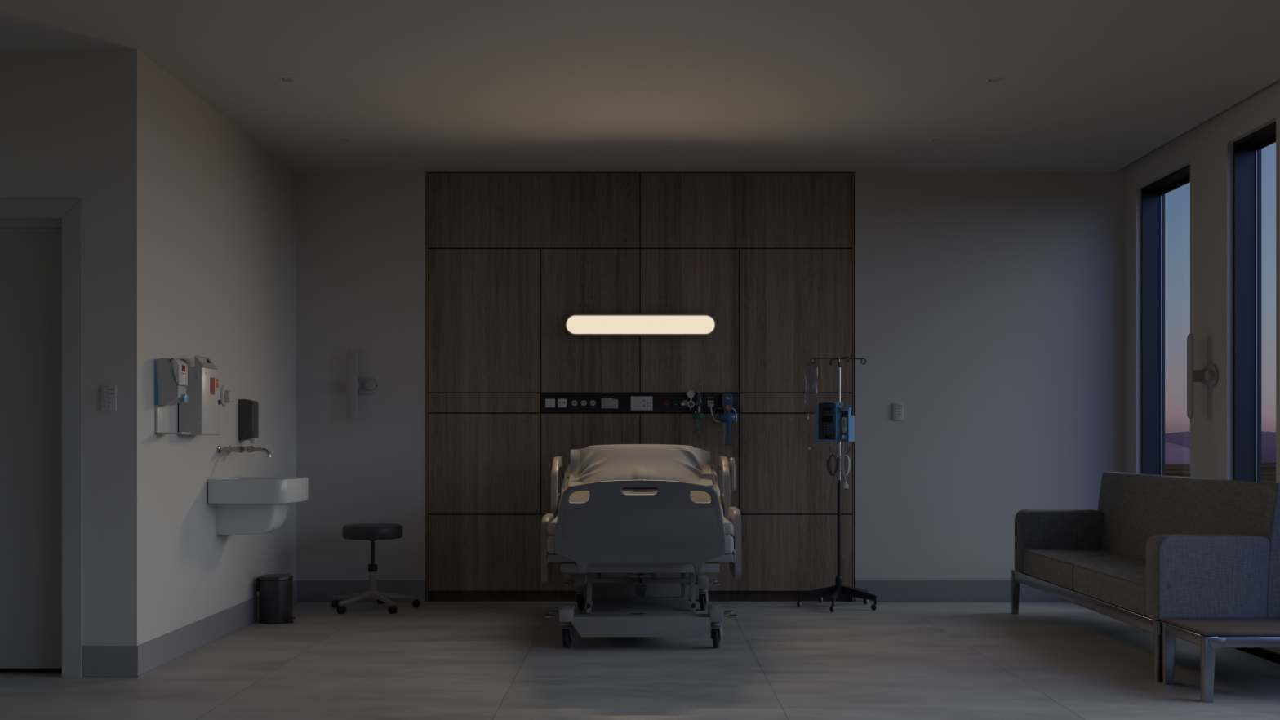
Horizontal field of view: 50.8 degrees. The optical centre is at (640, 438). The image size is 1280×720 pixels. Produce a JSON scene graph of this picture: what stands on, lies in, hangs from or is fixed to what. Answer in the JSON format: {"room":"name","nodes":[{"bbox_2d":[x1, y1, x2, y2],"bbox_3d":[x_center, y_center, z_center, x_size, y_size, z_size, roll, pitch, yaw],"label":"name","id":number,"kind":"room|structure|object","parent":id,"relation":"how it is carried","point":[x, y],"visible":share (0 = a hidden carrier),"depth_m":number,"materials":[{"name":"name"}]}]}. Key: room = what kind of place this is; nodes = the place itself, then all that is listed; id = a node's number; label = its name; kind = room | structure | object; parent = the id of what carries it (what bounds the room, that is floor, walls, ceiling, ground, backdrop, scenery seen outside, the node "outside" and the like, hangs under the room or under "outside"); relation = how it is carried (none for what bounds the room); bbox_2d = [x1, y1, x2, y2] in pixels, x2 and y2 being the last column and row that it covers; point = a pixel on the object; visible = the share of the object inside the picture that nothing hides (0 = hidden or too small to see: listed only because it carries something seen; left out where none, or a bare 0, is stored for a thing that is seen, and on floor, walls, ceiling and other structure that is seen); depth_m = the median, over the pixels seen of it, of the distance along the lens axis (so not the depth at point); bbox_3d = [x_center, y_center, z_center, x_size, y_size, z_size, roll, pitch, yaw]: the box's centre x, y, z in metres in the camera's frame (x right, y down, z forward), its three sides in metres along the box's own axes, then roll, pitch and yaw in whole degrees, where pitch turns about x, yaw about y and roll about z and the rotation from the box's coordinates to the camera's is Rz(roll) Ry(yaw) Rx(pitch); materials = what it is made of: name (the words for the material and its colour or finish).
{"room":"hospital room","nodes":[
{"label":"hospital room","id":0,"kind":"room"},
{"bbox_2d":[0,48,146,645],"bbox_3d":[-3.502,-0.361,6.500,2.197,3.000,0.120,0,0,0],"label":"wall","id":1,"kind":"structure","parent":0,"point":[73,122],"depth_m":6.44,"materials":[{"name":"grey paint"}]},
{"bbox_2d":[0,232,62,668],"bbox_3d":[-3.229,0.055,6.545,0.934,2.112,0.040,0,0,0],"label":"door","id":2,"kind":"structure","parent":1,"relation":"in","point":[31,263],"depth_m":6.53,"materials":[{"name":"grey paint"}]},
{"bbox_2d":[0,668,62,672],"bbox_3d":[-3.229,0.043,6.590,0.942,2.192,0.020,0,0,0],"label":"trim","id":3,"kind":"structure","parent":1,"relation":"attached to","point":[2,670],"depth_m":6.58,"materials":[{"name":"black"}]},
{"bbox_2d":[0,198,82,677],"bbox_3d":[-3.229,-0.004,6.494,1.132,2.285,0.132,0,0,0],"label":"trim","id":4,"kind":"structure","parent":1,"relation":"attached to","point":[64,215],"depth_m":6.43,"materials":[{"name":"grey paint"}]},
{"bbox_2d":[101,385,116,410],"bbox_3d":[-2.536,-0.195,6.433,0.074,0.120,0.012,0,0,0],"label":"switch","id":5,"kind":"object","parent":1,"relation":"attached to","point":[108,393],"visible":1,"depth_m":6.43,"materials":[{"name":"grey paint"}]},
{"bbox_2d":[82,645,137,677],"bbox_3d":[-2.533,1.063,6.436,0.259,0.151,0.009,0,0,0],"label":"baseboard","id":6,"kind":"structure","parent":1,"relation":"attached to","point":[98,661],"depth_m":6.43,"materials":[{"name":"grey"}]},
{"bbox_2d":[146,56,296,641],"bbox_3d":[-2.463,-0.361,8.197,0.120,3.000,3.275,0,0,0],"label":"wall","id":7,"kind":"structure","parent":0,"point":[221,206],"depth_m":7.56,"materials":[{"name":"grey paint"}]},
{"bbox_2d":[154,357,190,434],"bbox_3d":[-2.335,-0.211,6.738,0.136,0.380,0.140,0,0,0],"label":"dispenser","id":8,"kind":"object","parent":7,"relation":"attached to","point":[171,375],"visible":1,"depth_m":6.67,"materials":[{"name":"grey plastic"}]},
{"bbox_2d":[155,432,190,434],"bbox_3d":[-2.336,-0.027,6.741,0.132,0.010,0.134,0,0,0],"label":"drip tray","id":9,"kind":"object","parent":8,"relation":"on","point":[155,433],"depth_m":6.67,"materials":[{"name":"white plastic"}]},
{"bbox_2d":[177,355,221,435],"bbox_3d":[-2.334,-0.226,7.146,0.136,0.415,0.299,0,0,0],"label":"dispenser","id":10,"kind":"object","parent":7,"relation":"attached to","point":[200,415],"visible":0.96,"depth_m":7.00,"materials":[{"name":"grey plastic"}]},
{"bbox_2d":[136,580,297,677],"bbox_3d":[-2.398,1.063,7.923,0.009,0.151,2.984,0,0,0],"label":"baseboard","id":11,"kind":"structure","parent":7,"relation":"attached to","point":[152,655],"depth_m":7.27,"materials":[{"name":"grey"}]},
{"bbox_2d":[220,385,234,406],"bbox_3d":[-2.377,-0.248,7.778,0.052,0.125,0.125,0,0,0],"label":"dial","id":12,"kind":"object","parent":7,"relation":"attached to","point":[226,395],"visible":0.99,"depth_m":7.75,"materials":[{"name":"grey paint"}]},
{"bbox_2d":[217,445,271,457],"bbox_3d":[-2.265,0.073,7.780,0.275,0.068,0.268,0,0,0],"label":"faucet","id":13,"kind":"object","parent":7,"relation":"attached to","point":[238,449],"visible":1,"depth_m":7.68,"materials":[{"name":"silver metal"}]},
{"bbox_2d":[238,399,258,443],"bbox_3d":[-2.356,-0.104,8.123,0.093,0.266,0.127,0,0,0],"label":"soap dispenser","id":14,"kind":"object","parent":7,"relation":"attached to","point":[248,410],"visible":1,"depth_m":8.06,"materials":[{"name":"grey plastic"}]},
{"bbox_2d":[206,476,308,534],"bbox_3d":[-2.169,0.384,7.750,0.468,0.318,0.560,0,0,0],"label":"washbasin","id":15,"kind":"object","parent":7,"relation":"attached to","point":[245,505],"visible":1,"depth_m":7.63,"materials":[{"name":"white ceramic"}]},
{"bbox_2d":[207,476,308,503],"bbox_3d":[-2.169,0.292,7.750,0.467,0.135,0.560,0,0,0],"label":"basin","id":16,"kind":"object","parent":15,"relation":"in","point":[233,490],"depth_m":7.47,"materials":[{"name":"white ceramic"}]},
{"bbox_2d":[0,0,1279,173],"bbox_3d":[-0.664,-2.011,3.700,8.472,0.300,12.400,0,0,0],"label":"ceiling","id":17,"kind":"structure","parent":0,"point":[415,86],"depth_m":6.88,"materials":[{"name":"grey paint"}]},
{"bbox_2d":[279,77,296,82],"bbox_3d":[-1.829,-1.859,6.998,0.086,0.004,0.086,0,0,0],"label":"recessed light","id":18,"kind":"object","parent":17,"relation":"in","point":[284,79],"visible":1,"depth_m":7.00,"materials":[{"name":"white plastic"}]},
{"bbox_2d":[338,137,352,142],"bbox_3d":[-1.835,-1.859,8.400,0.086,0.004,0.086,0,0,0],"label":"recessed light","id":19,"kind":"object","parent":17,"relation":"in","point":[344,140],"visible":1,"depth_m":8.40,"materials":[{"name":"grey plastic"}]},
{"bbox_2d":[929,137,943,142],"bbox_3d":[1.847,-1.859,8.400,0.086,0.004,0.086,0,0,0],"label":"recessed light","id":20,"kind":"object","parent":17,"relation":"in","point":[938,140],"visible":1,"depth_m":8.40,"materials":[{"name":"grey plastic"}]},
{"bbox_2d":[986,77,1003,82],"bbox_3d":[1.836,-1.859,6.998,0.086,0.004,0.086,0,0,0],"label":"recessed light","id":21,"kind":"object","parent":17,"relation":"in","point":[994,79],"visible":1,"depth_m":6.99,"materials":[{"name":"grey plastic"}]},
{"bbox_2d":[0,599,1279,719],"bbox_3d":[-0.839,1.199,3.700,8.122,0.120,12.400,0,0,0],"label":"floor","id":22,"kind":"structure","parent":0,"point":[433,660],"depth_m":6.54,"materials":[{"name":"tile"}]},
{"bbox_2d":[256,573,295,623],"bbox_3d":[-2.259,0.992,8.395,0.251,0.295,0.206,0,0,0],"label":"pedal bin","id":23,"kind":"object","parent":22,"relation":"on","point":[276,590],"visible":1,"depth_m":8.31,"materials":[{"name":"grey metal"}]},
{"bbox_2d":[331,523,420,613],"bbox_3d":[-1.786,0.855,9.041,0.597,0.567,0.571,0,0,0],"label":"stool","id":24,"kind":"object","parent":22,"relation":"on","point":[372,532],"visible":1,"depth_m":8.93,"materials":[{"name":"black leather"}]},
{"bbox_2d":[541,456,741,648],"bbox_3d":[0.025,0.628,8.217,1.175,1.022,2.036,0,0,0],"label":"hospital bed","id":25,"kind":"object","parent":22,"relation":"on","point":[665,531],"visible":0.98,"depth_m":7.26,"materials":[{"name":"grey plastic"}]},
{"bbox_2d":[560,622,574,639],"bbox_3d":[-0.399,1.041,7.349,0.068,0.112,0.098,0,0,13],"label":"caster","id":26,"kind":"object","parent":25,"relation":"attached to","point":[567,631],"depth_m":7.32,"materials":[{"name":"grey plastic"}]},
{"bbox_2d":[575,588,586,603],"bbox_3d":[-0.394,1.041,8.964,0.068,0.112,0.098,0,0,13],"label":"caster","id":27,"kind":"object","parent":25,"relation":"attached to","point":[580,592],"depth_m":8.93,"materials":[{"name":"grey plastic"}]},
{"bbox_2d":[547,463,733,554],"bbox_3d":[0.000,0.398,8.238,1.024,0.463,1.805,0,0,0],"label":"mattress","id":28,"kind":"object","parent":25,"relation":"on","point":[580,496],"visible":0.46,"depth_m":8.47,"materials":[{"name":"fabric"}]},
{"bbox_2d":[568,444,712,486],"bbox_3d":[0.000,0.173,8.791,0.924,0.274,0.392,0,0,0],"label":"pillow","id":29,"kind":"object","parent":28,"relation":"on","point":[596,463],"visible":0.86,"depth_m":8.79,"materials":[{"name":"grey fabric"}]},
{"bbox_2d":[573,613,709,617],"bbox_3d":[0.004,0.976,7.348,0.752,0.026,0.145,0,0,0],"label":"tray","id":30,"kind":"object","parent":25,"relation":"on","point":[574,615],"depth_m":7.35,"materials":[{"name":"grey plastic"}]},
{"bbox_2d":[697,588,708,603],"bbox_3d":[0.415,1.041,8.964,0.068,0.112,0.098,0,0,13],"label":"hood","id":31,"kind":"object","parent":25,"relation":"attached to","point":[703,593],"depth_m":8.93,"materials":[{"name":"grey plastic"}]},
{"bbox_2d":[710,622,722,639],"bbox_3d":[0.413,1.041,7.349,0.068,0.112,0.098,0,0,13],"label":"hood","id":32,"kind":"object","parent":25,"relation":"attached to","point":[716,628],"depth_m":7.31,"materials":[{"name":"grey plastic"}]},
{"bbox_2d":[796,356,877,612],"bbox_3d":[1.314,0.294,9.113,0.515,1.690,0.547,0,0,0],"label":"stand","id":33,"kind":"object","parent":22,"relation":"on","point":[837,590],"visible":1,"depth_m":9.10,"materials":[{"name":"grey metal"}]},
{"bbox_2d":[826,454,837,475],"bbox_3d":[1.290,0.177,9.076,0.075,0.144,0.015,0,0,0],"label":"cable","id":34,"kind":"object","parent":33,"relation":"hanging from","point":[828,460],"visible":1,"depth_m":9.07,"materials":[{"name":"grey plastic"}]},
{"bbox_2d":[813,401,854,441],"bbox_3d":[1.305,-0.115,9.068,0.272,0.267,0.121,0,0,0],"label":"pump","id":35,"kind":"object","parent":33,"relation":"attached to","point":[833,422],"visible":1,"depth_m":9.01,"materials":[{"name":"blue plastic"}]},
{"bbox_2d":[840,406,848,411],"bbox_3d":[1.364,-0.199,9.026,0.059,0.028,0.028,0,0,0],"label":"hood","id":36,"kind":"object","parent":35,"relation":"attached to","point":[842,409],"depth_m":9.01,"materials":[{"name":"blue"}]},
{"bbox_2d":[839,441,850,489],"bbox_3d":[1.375,0.182,9.063,0.075,0.325,0.034,0,0,-12],"label":"power cable","id":37,"kind":"object","parent":33,"relation":"hanging from","point":[845,486],"visible":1,"depth_m":9.06,"materials":[{"name":"grey plastic"}]},
{"bbox_3d":[1.149,-0.324,9.069,0.090,0.387,0.042,0,0,0],"label":"bag","id":38,"kind":"object","parent":33,"relation":"hanging from","visible":0},
{"bbox_2d":[808,438,843,530],"bbox_3d":[1.242,0.243,9.049,0.239,0.743,0.020,0,0,10],"label":"drip line","id":39,"kind":"object","parent":38,"relation":"hanging from","point":[809,448],"visible":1,"depth_m":9.05,"materials":[{"name":"clear plastic"}]},
{"bbox_2d":[1010,471,1279,681],"bbox_3d":[2.773,0.676,7.557,0.714,0.925,2.501,0,0,0],"label":"sofa","id":40,"kind":"object","parent":22,"relation":"on","point":[1154,547],"visible":0.98,"depth_m":6.93,"materials":[{"name":"grey fabric"}]},
{"bbox_2d":[1022,549,1145,589],"bbox_3d":[2.682,0.774,8.068,0.516,0.150,0.986,0,0,0],"label":"seat cushion","id":41,"kind":"object","parent":40,"relation":"on","point":[1054,569],"depth_m":8.03,"materials":[{"name":"fabric"}]},
{"bbox_2d":[1073,564,1145,614],"bbox_3d":[2.682,0.774,7.024,0.516,0.150,1.092,0,0,0],"label":"seat cushion","id":42,"kind":"object","parent":40,"relation":"on","point":[1120,588],"depth_m":7.03,"materials":[{"name":"fabric"}]},
{"bbox_2d":[1161,617,1279,702],"bbox_3d":[2.786,0.987,6.058,0.708,0.305,0.479,0,0,0],"label":"side table","id":43,"kind":"object","parent":22,"relation":"on","point":[1211,633],"visible":1,"depth_m":5.92,"materials":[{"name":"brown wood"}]},
{"bbox_2d":[296,165,1125,601],"bbox_3d":[0.585,-0.441,9.625,5.975,3.160,0.420,0,0,0],"label":"wall","id":44,"kind":"structure","parent":0,"point":[991,306],"depth_m":9.42,"materials":[{"name":"grey paint"}]},
{"bbox_2d":[297,580,425,602],"bbox_3d":[-1.950,1.063,9.411,0.898,0.151,0.009,0,0,0],"label":"baseboard","id":45,"kind":"structure","parent":44,"relation":"attached to","point":[307,590],"depth_m":9.41,"materials":[{"name":"grey"}]},
{"bbox_2d":[346,348,378,422],"bbox_3d":[-1.933,-0.370,9.362,0.210,0.508,0.104,0,0,0],"label":"lamp","id":46,"kind":"object","parent":44,"relation":"attached to","point":[355,385],"visible":1,"depth_m":9.31,"materials":[{"name":"grey metal"}]},
{"bbox_2d":[426,173,853,602],"bbox_3d":[-0.002,-0.359,9.510,2.984,2.996,0.200,0,0,0],"label":"panelling","id":47,"kind":"object","parent":44,"relation":"attached to","point":[510,257],"visible":0.88,"depth_m":9.41,"materials":[{"name":"brown wood"}]},
{"bbox_2d":[541,393,738,412],"bbox_3d":[-0.004,-0.249,9.419,1.380,0.134,0.023,0,0,0],"label":"strip","id":48,"kind":"object","parent":47,"relation":"on","point":[624,399],"visible":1,"depth_m":9.41,"materials":[{"name":"black metal"}]},
{"bbox_2d":[545,399,555,407],"bbox_3d":[-0.629,-0.248,9.403,0.066,0.060,0.009,0,0,0],"label":"light switch","id":49,"kind":"object","parent":48,"relation":"attached to","point":[548,402],"visible":1,"depth_m":9.40,"materials":[{"name":"white plastic"}]},
{"bbox_2d":[557,399,566,407],"bbox_3d":[-0.547,-0.248,9.403,0.059,0.060,0.008,0,0,0],"label":"outlet","id":50,"kind":"object","parent":48,"relation":"attached to","point":[561,402],"visible":1,"depth_m":9.40,"materials":[{"name":"white plastic"}]},
{"bbox_2d":[571,400,577,405],"bbox_3d":[-0.460,-0.249,9.406,0.041,0.040,0.003,0,0,0],"label":"power socket","id":51,"kind":"object","parent":48,"relation":"attached to","point":[573,402],"visible":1,"depth_m":9.40,"materials":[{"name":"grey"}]},
{"bbox_2d":[581,400,586,405],"bbox_3d":[-0.395,-0.249,9.406,0.041,0.040,0.003,0,0,0],"label":"power socket","id":52,"kind":"object","parent":48,"relation":"attached to","point":[583,402],"visible":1,"depth_m":9.40,"materials":[{"name":"grey plastic"}]},
{"bbox_2d":[590,400,595,405],"bbox_3d":[-0.332,-0.249,9.406,0.041,0.040,0.003,0,0,0],"label":"power socket","id":53,"kind":"object","parent":48,"relation":"attached to","point":[592,402],"visible":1,"depth_m":9.40,"materials":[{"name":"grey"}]},
{"bbox_2d":[600,397,617,408],"bbox_3d":[-0.215,-0.249,9.401,0.118,0.076,0.012,0,0,0],"label":"panel","id":54,"kind":"object","parent":48,"relation":"attached to","point":[606,402],"visible":1,"depth_m":9.39,"materials":[{"name":"grey plastic"}]},
{"bbox_2d":[631,396,652,410],"bbox_3d":[0.008,-0.247,9.401,0.153,0.097,0.013,0,0,0],"label":"panel","id":55,"kind":"object","parent":48,"relation":"attached to","point":[637,403],"visible":1,"depth_m":9.40,"materials":[{"name":"white plastic"}]},
{"bbox_2d":[663,400,669,405],"bbox_3d":[0.181,-0.249,9.406,0.045,0.040,0.003,0,0,0],"label":"outlet","id":56,"kind":"object","parent":48,"relation":"attached to","point":[665,402],"visible":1,"depth_m":9.40,"materials":[{"name":"red"}]},
{"bbox_2d":[672,400,679,405],"bbox_3d":[0.245,-0.249,9.406,0.045,0.040,0.003,0,0,0],"label":"outlet","id":57,"kind":"object","parent":48,"relation":"attached to","point":[676,402],"visible":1,"depth_m":9.40,"materials":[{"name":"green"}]},
{"bbox_2d":[680,384,708,435],"bbox_3d":[0.374,-0.204,9.356,0.190,0.352,0.086,0,0,7],"label":"oxygen flowmeter","id":58,"kind":"object","parent":48,"relation":"attached to","point":[691,393],"visible":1,"depth_m":9.34,"materials":[{"name":"green plastic"}]},
{"bbox_2d":[706,400,720,422],"bbox_3d":[0.516,-0.191,9.376,0.100,0.153,0.063,0,0,0],"label":"plug","id":59,"kind":"object","parent":48,"relation":"attached to","point":[709,403],"visible":1,"depth_m":9.36,"materials":[{"name":"white plastic"}]},
{"bbox_2d":[717,393,737,433],"bbox_3d":[0.604,-0.134,9.349,0.124,0.364,0.131,0,0,29],"label":"suction regulator","id":60,"kind":"object","parent":48,"relation":"attached to","point":[726,398],"visible":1,"depth_m":9.32,"materials":[{"name":"blue plastic"}]},
{"bbox_2d":[564,314,715,336],"bbox_3d":[0.000,-0.791,9.380,1.050,0.149,0.059,0,0,0],"label":"lamp","id":61,"kind":"object","parent":47,"relation":"attached to","point":[577,325],"visible":1,"depth_m":9.35,"materials":[{"name":"white plastic"}]},
{"bbox_2d":[893,402,903,420],"bbox_3d":[1.796,-0.191,9.408,0.074,0.120,0.012,0,0,0],"label":"switch","id":62,"kind":"object","parent":44,"relation":"attached to","point":[898,407],"visible":1,"depth_m":9.40,"materials":[{"name":"grey paint"}]},
{"bbox_2d":[854,580,1070,602],"bbox_3d":[2.439,1.063,9.411,1.890,0.151,0.009,0,0,0],"label":"baseboard","id":63,"kind":"structure","parent":44,"relation":"attached to","point":[885,590],"depth_m":9.41,"materials":[{"name":"grey"}]},
{"bbox_2d":[1125,79,1279,653],"bbox_3d":[3.478,-0.441,3.608,0.188,3.160,11.616,0,0,0],"label":"wall","id":64,"kind":"structure","parent":0,"point":[1207,147],"depth_m":8.05,"materials":[{"name":"grey paint"}]},
{"bbox_2d":[1141,164,1190,475],"bbox_3d":[3.492,-0.434,8.757,0.148,2.547,0.897,0,0,0],"label":"window","id":65,"kind":"structure","parent":64,"relation":"in","point":[1153,195],"depth_m":9.19,"materials":[{"name":"black metal"}]},
{"bbox_2d":[1186,333,1217,418],"bbox_3d":[3.331,-0.374,8.002,0.104,0.508,0.210,0,0,0],"label":"lamp","id":66,"kind":"object","parent":64,"relation":"attached to","point":[1207,375],"visible":1,"depth_m":8.03,"materials":[{"name":"grey metal"}]},
{"bbox_2d":[1233,121,1275,482],"bbox_3d":[3.492,-0.434,7.481,0.148,2.547,0.595,0,0,0],"label":"window","id":67,"kind":"structure","parent":64,"relation":"in","point":[1247,149],"depth_m":7.76,"materials":[{"name":"black metal"}]},
{"bbox_2d":[1234,648,1279,664],"bbox_3d":[3.304,1.190,3.605,0.159,0.099,11.610,0,0,0],"label":"trim","id":68,"kind":"structure","parent":64,"relation":"attached to","point":[1262,653],"depth_m":7.20,"materials":[{"name":"black"}]},
{"label":"outside","id":69,"kind":"structure","parent":0,"visible":0},
{"bbox_2d":[1164,462,1275,483],"bbox_3d":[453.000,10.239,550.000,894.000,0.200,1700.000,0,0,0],"label":"ground","id":70,"kind":"structure","parent":69,"point":[1268,469],"depth_m":429.43,"materials":[{"name":"brown"}]},
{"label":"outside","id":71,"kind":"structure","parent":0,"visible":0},
{"bbox_2d":[1164,431,1275,463],"bbox_3d":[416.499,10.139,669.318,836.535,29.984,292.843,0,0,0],"label":"hills","id":72,"kind":"structure","parent":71,"point":[1177,445],"depth_m":570.99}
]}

